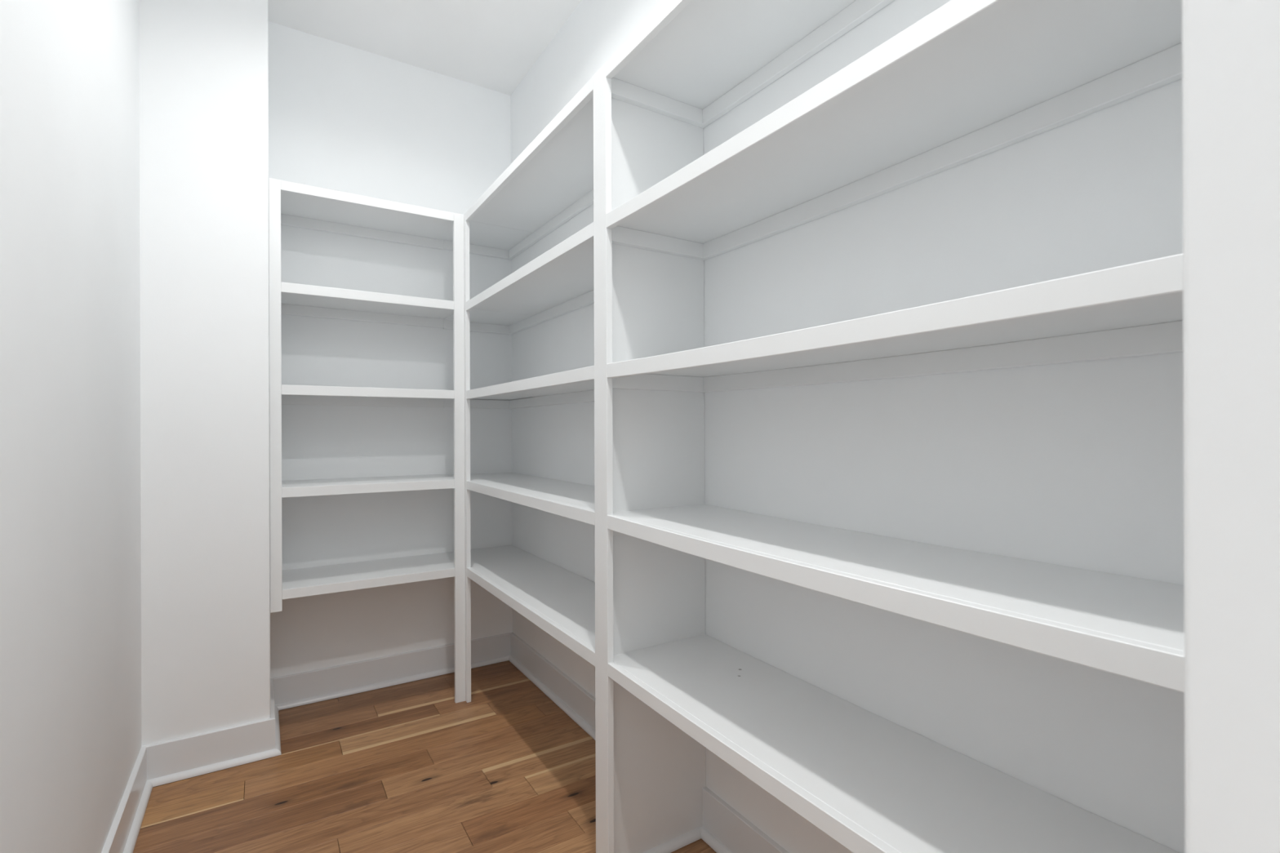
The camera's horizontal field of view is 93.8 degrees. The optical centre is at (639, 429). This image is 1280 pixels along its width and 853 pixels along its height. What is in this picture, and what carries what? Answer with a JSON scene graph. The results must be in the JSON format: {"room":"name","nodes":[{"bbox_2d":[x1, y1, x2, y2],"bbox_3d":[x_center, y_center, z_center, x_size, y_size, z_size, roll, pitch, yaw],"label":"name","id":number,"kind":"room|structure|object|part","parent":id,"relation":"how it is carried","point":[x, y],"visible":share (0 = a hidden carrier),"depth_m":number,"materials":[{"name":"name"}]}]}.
{"room":"food storage area","nodes":[
{"label":"food storage area","id":0,"kind":"room"},
{"bbox_2d":[0,0,142,852],"bbox_3d":[-0.958,-0.292,0.738,0.110,3.090,4.271,0,0,-32],"label":"wall","id":1,"kind":"structure","parent":0,"point":[71,743],"depth_m":1.32,"materials":[{"name":"paint"}]},
{"bbox_2d":[101,746,152,852],"bbox_3d":[-1.045,1.183,1.019,0.034,0.139,2.610,0,0,-32],"label":"baseboard","id":2,"kind":"structure","parent":1,"relation":"attached to","point":[123,833],"depth_m":1.85,"materials":[{"name":"paint"}]},
{"bbox_3d":[-1.034,1.241,1.017,0.019,0.021,2.595,0,0,-32],"label":"shoe moulding","id":3,"kind":"part","parent":2,"relation":"part of","materials":[{"name":"paint"}]},
{"bbox_2d":[138,0,270,746],"bbox_3d":[-1.715,-0.289,2.399,0.387,3.090,0.434,0,0,-32],"label":"wall","id":4,"kind":"structure","parent":0,"point":[204,271],"depth_m":2.21,"materials":[{"name":"paint"}]},
{"bbox_2d":[143,717,281,786],"bbox_3d":[-1.570,1.185,2.211,0.422,0.139,0.034,0,0,-32],"label":"baseboard","id":5,"kind":"structure","parent":4,"relation":"attached to","point":[177,759],"depth_m":2.20,"materials":[{"name":"paint"}]},
{"bbox_3d":[-1.559,1.243,2.208,0.406,0.021,0.019,0,0,-32],"label":"shoe moulding","id":6,"kind":"part","parent":5,"relation":"part of","materials":[{"name":"paint"}]},
{"bbox_2d":[270,678,281,753],"bbox_3d":[-1.522,1.185,2.498,0.034,0.139,0.468,0,0,-32],"label":"baseboard","id":7,"kind":"structure","parent":4,"relation":"attached to","point":[273,709],"depth_m":2.46,"materials":[{"name":"paint"}]},
{"bbox_3d":[-1.512,1.243,2.495,0.019,0.021,0.453,0,0,-32],"label":"shoe moulding","id":8,"kind":"part","parent":7,"relation":"part of","materials":[{"name":"paint"}]},
{"bbox_2d":[267,21,512,678],"bbox_3d":[-1.333,-0.290,2.963,1.635,3.090,0.110,0,0,-32],"label":"wall","id":9,"kind":"structure","parent":0,"point":[342,117],"depth_m":2.93,"materials":[{"name":"paint"}]},
{"bbox_2d":[271,631,512,710],"bbox_3d":[-1.172,1.184,2.976,1.138,0.139,0.034,0,0,-32],"label":"baseboard","id":10,"kind":"structure","parent":9,"relation":"attached to","point":[299,689],"depth_m":2.91,"materials":[{"name":"paint"}]},
{"bbox_3d":[-1.168,1.242,2.969,1.107,0.021,0.019,0,0,-32],"label":"shoe moulding","id":11,"kind":"part","parent":10,"relation":"part of","materials":[{"name":"paint"}]},
{"bbox_2d":[133,660,716,852],"bbox_3d":[-0.261,1.281,1.176,1.745,0.060,4.271,0,0,-32],"label":"floor","id":12,"kind":"structure","parent":0,"point":[407,767],"depth_m":2.10,"materials":[{"name":"brown wood"}]},
{"bbox_2d":[268,177,465,702],"bbox_3d":[-1.237,0.131,2.727,0.766,2.248,0.389,0,0,-32],"label":"shelving unit","id":13,"kind":"object","parent":12,"relation":"on","point":[291,204],"visible":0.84,"depth_m":2.70,"materials":[{"name":"paint"}]},
{"bbox_3d":[-1.242,0.239,2.735,0.766,0.019,0.370,0,0,-32],"label":"shelf","id":14,"kind":"part","parent":13,"relation":"part of","materials":[{"name":"paint"}]},
{"bbox_3d":[-1.245,-0.579,2.735,0.766,0.019,0.370,0,0,-32],"label":"shelf","id":15,"kind":"part","parent":13,"relation":"part of","materials":[{"name":"paint"}]},
{"bbox_3d":[-1.246,-0.983,2.735,0.766,0.019,0.370,0,0,-32],"label":"shelf","id":16,"kind":"part","parent":13,"relation":"part of","materials":[{"name":"paint"}]},
{"bbox_3d":[-1.143,-0.569,2.569,0.680,0.039,0.018,0,0,-32],"label":"rail","id":17,"kind":"part","parent":13,"relation":"part of","materials":[{"name":"paint"}]},
{"bbox_3d":[-1.145,-0.974,2.569,0.680,0.038,0.018,0,0,-32],"label":"rail","id":18,"kind":"part","parent":13,"relation":"part of","materials":[{"name":"paint"}]},
{"bbox_3d":[-1.240,0.645,2.735,0.766,0.019,0.370,0,0,-32],"label":"shelf","id":19,"kind":"part","parent":13,"relation":"part of","materials":[{"name":"paint"}]},
{"bbox_3d":[-1.140,0.249,2.569,0.680,0.040,0.018,0,0,-32],"label":"rail","id":20,"kind":"part","parent":13,"relation":"part of","materials":[{"name":"paint"}]},
{"bbox_3d":[-1.142,-0.161,2.569,0.680,0.039,0.018,0,0,-32],"label":"rail","id":21,"kind":"part","parent":13,"relation":"part of","materials":[{"name":"paint"}]},
{"bbox_3d":[-1.139,0.655,2.569,0.680,0.038,0.018,0,0,-32],"label":"rail","id":22,"kind":"part","parent":13,"relation":"part of","materials":[{"name":"paint"}]},
{"bbox_2d":[443,0,1184,852],"bbox_3d":[-0.048,0.125,1.909,0.370,2.250,3.042,0,0,-32],"label":"shelving unit","id":23,"kind":"object","parent":12,"relation":"on","point":[969,80],"visible":0.95,"depth_m":1.36,"materials":[{"name":"paint"}]},
{"bbox_3d":[-0.458,-0.980,2.225,0.018,0.038,1.249,0,0,-32],"label":"rail","id":24,"kind":"part","parent":23,"relation":"part of","materials":[{"name":"paint"}]},
{"bbox_3d":[-0.457,-0.567,2.225,0.018,0.040,1.249,0,0,-32],"label":"rail","id":25,"kind":"part","parent":23,"relation":"part of","materials":[{"name":"paint"}]},
{"bbox_3d":[-0.456,-0.162,2.225,0.018,0.038,1.249,0,0,-32],"label":"rail","id":26,"kind":"part","parent":23,"relation":"part of","materials":[{"name":"paint"}]},
{"bbox_3d":[-0.453,0.652,2.225,0.018,0.040,1.249,0,0,-32],"label":"rail","id":27,"kind":"part","parent":23,"relation":"part of","materials":[{"name":"paint"}]},
{"bbox_3d":[-0.454,0.253,2.225,0.018,0.038,1.249,0,0,-32],"label":"rail","id":28,"kind":"part","parent":23,"relation":"part of","materials":[{"name":"paint"}]},
{"bbox_3d":[-0.306,0.242,2.336,0.351,0.019,1.305,0,0,-32],"label":"shelf","id":29,"kind":"part","parent":23,"relation":"part of","materials":[{"name":"paint"}]},
{"bbox_3d":[-0.310,-0.989,2.336,0.351,0.019,1.305,0,0,-32],"label":"shelf","id":30,"kind":"part","parent":23,"relation":"part of","materials":[{"name":"paint"}]},
{"bbox_3d":[-0.304,0.641,2.336,0.351,0.019,1.305,0,0,-32],"label":"shelf","id":31,"kind":"part","parent":23,"relation":"part of","materials":[{"name":"paint"}]},
{"bbox_3d":[-0.309,-0.578,2.336,0.351,0.019,1.305,0,0,-32],"label":"shelf","id":32,"kind":"part","parent":23,"relation":"part of","materials":[{"name":"paint"}]},
{"bbox_3d":[-0.307,-0.172,2.336,0.351,0.019,1.305,0,0,-32],"label":"shelf","id":33,"kind":"part","parent":23,"relation":"part of","materials":[{"name":"paint"}]},
{"bbox_3d":[0.264,-0.978,1.083,0.018,0.045,1.308,0,0,-32],"label":"rail","id":34,"kind":"part","parent":23,"relation":"part of","materials":[{"name":"paint"}]},
{"bbox_3d":[0.056,1.237,1.756,0.336,0.021,0.019,0,0,-32],"label":"shoe moulding","id":35,"kind":"part","parent":23,"relation":"part of","materials":[{"name":"paint"}]},
{"bbox_3d":[0.410,-0.989,1.199,0.351,0.025,1.348,0,0,-32],"label":"shelf","id":36,"kind":"part","parent":23,"relation":"part of","materials":[{"name":"paint"}]},
{"bbox_3d":[0.270,0.655,1.083,0.018,0.042,1.308,0,0,-32],"label":"rail","id":37,"kind":"part","parent":23,"relation":"part of","materials":[{"name":"paint"}]},
{"bbox_3d":[0.266,-0.568,1.083,0.018,0.044,1.308,0,0,-32],"label":"rail","id":38,"kind":"part","parent":23,"relation":"part of","materials":[{"name":"paint"}]},
{"bbox_3d":[0.267,-0.159,1.083,0.018,0.044,1.308,0,0,-32],"label":"rail","id":39,"kind":"part","parent":23,"relation":"part of","materials":[{"name":"paint"}]},
{"bbox_3d":[0.269,0.253,1.083,0.018,0.044,1.308,0,0,-32],"label":"rail","id":40,"kind":"part","parent":23,"relation":"part of","materials":[{"name":"paint"}]},
{"bbox_3d":[0.415,0.646,1.199,0.351,0.025,1.348,0,0,-32],"label":"shelf","id":41,"kind":"part","parent":23,"relation":"part of","materials":[{"name":"paint"}]},
{"bbox_3d":[0.414,0.243,1.199,0.351,0.025,1.348,0,0,-32],"label":"shelf","id":42,"kind":"part","parent":23,"relation":"part of","materials":[{"name":"paint"}]},
{"bbox_3d":[0.411,-0.578,1.199,0.351,0.025,1.348,0,0,-32],"label":"shelf","id":43,"kind":"part","parent":23,"relation":"part of","materials":[{"name":"paint"}]},
{"bbox_3d":[0.412,-0.169,1.199,0.351,0.025,1.348,0,0,-32],"label":"shelf","id":44,"kind":"part","parent":23,"relation":"part of","materials":[{"name":"paint"}]},
{"bbox_2d":[267,0,582,95],"bbox_3d":[-0.540,-1.878,1.598,1.745,0.080,3.271,0,0,-32],"label":"ceiling","id":45,"kind":"structure","parent":0,"point":[493,45],"depth_m":2.75,"materials":[{"name":"paint"}]},
{"bbox_2d":[511,0,1185,852],"bbox_3d":[0.186,-0.296,1.989,0.110,3.090,3.161,0,0,-32],"label":"wall","id":46,"kind":"structure","parent":0,"point":[1078,464],"depth_m":1.22,"materials":[{"name":"paint"}]},
{"bbox_2d":[508,632,788,852],"bbox_3d":[0.099,1.179,2.000,0.034,0.139,3.044,0,0,-32],"label":"baseboard","id":47,"kind":"structure","parent":46,"relation":"attached to","point":[577,703],"depth_m":2.46,"materials":[{"name":"paint"}]},
{"bbox_3d":[0.546,1.236,1.279,0.019,0.021,1.349,0,0,-32],"label":"shoe moulding","id":48,"kind":"part","parent":47,"relation":"part of","materials":[{"name":"paint"}]},
{"bbox_2d":[1182,0,1279,852],"bbox_3d":[0.309,-0.296,0.266,1.525,3.090,0.117,0,0,-32],"label":"wall","id":49,"kind":"structure","parent":0,"point":[1231,48],"depth_m":0.31,"materials":[{"name":"paint"}]}
]}

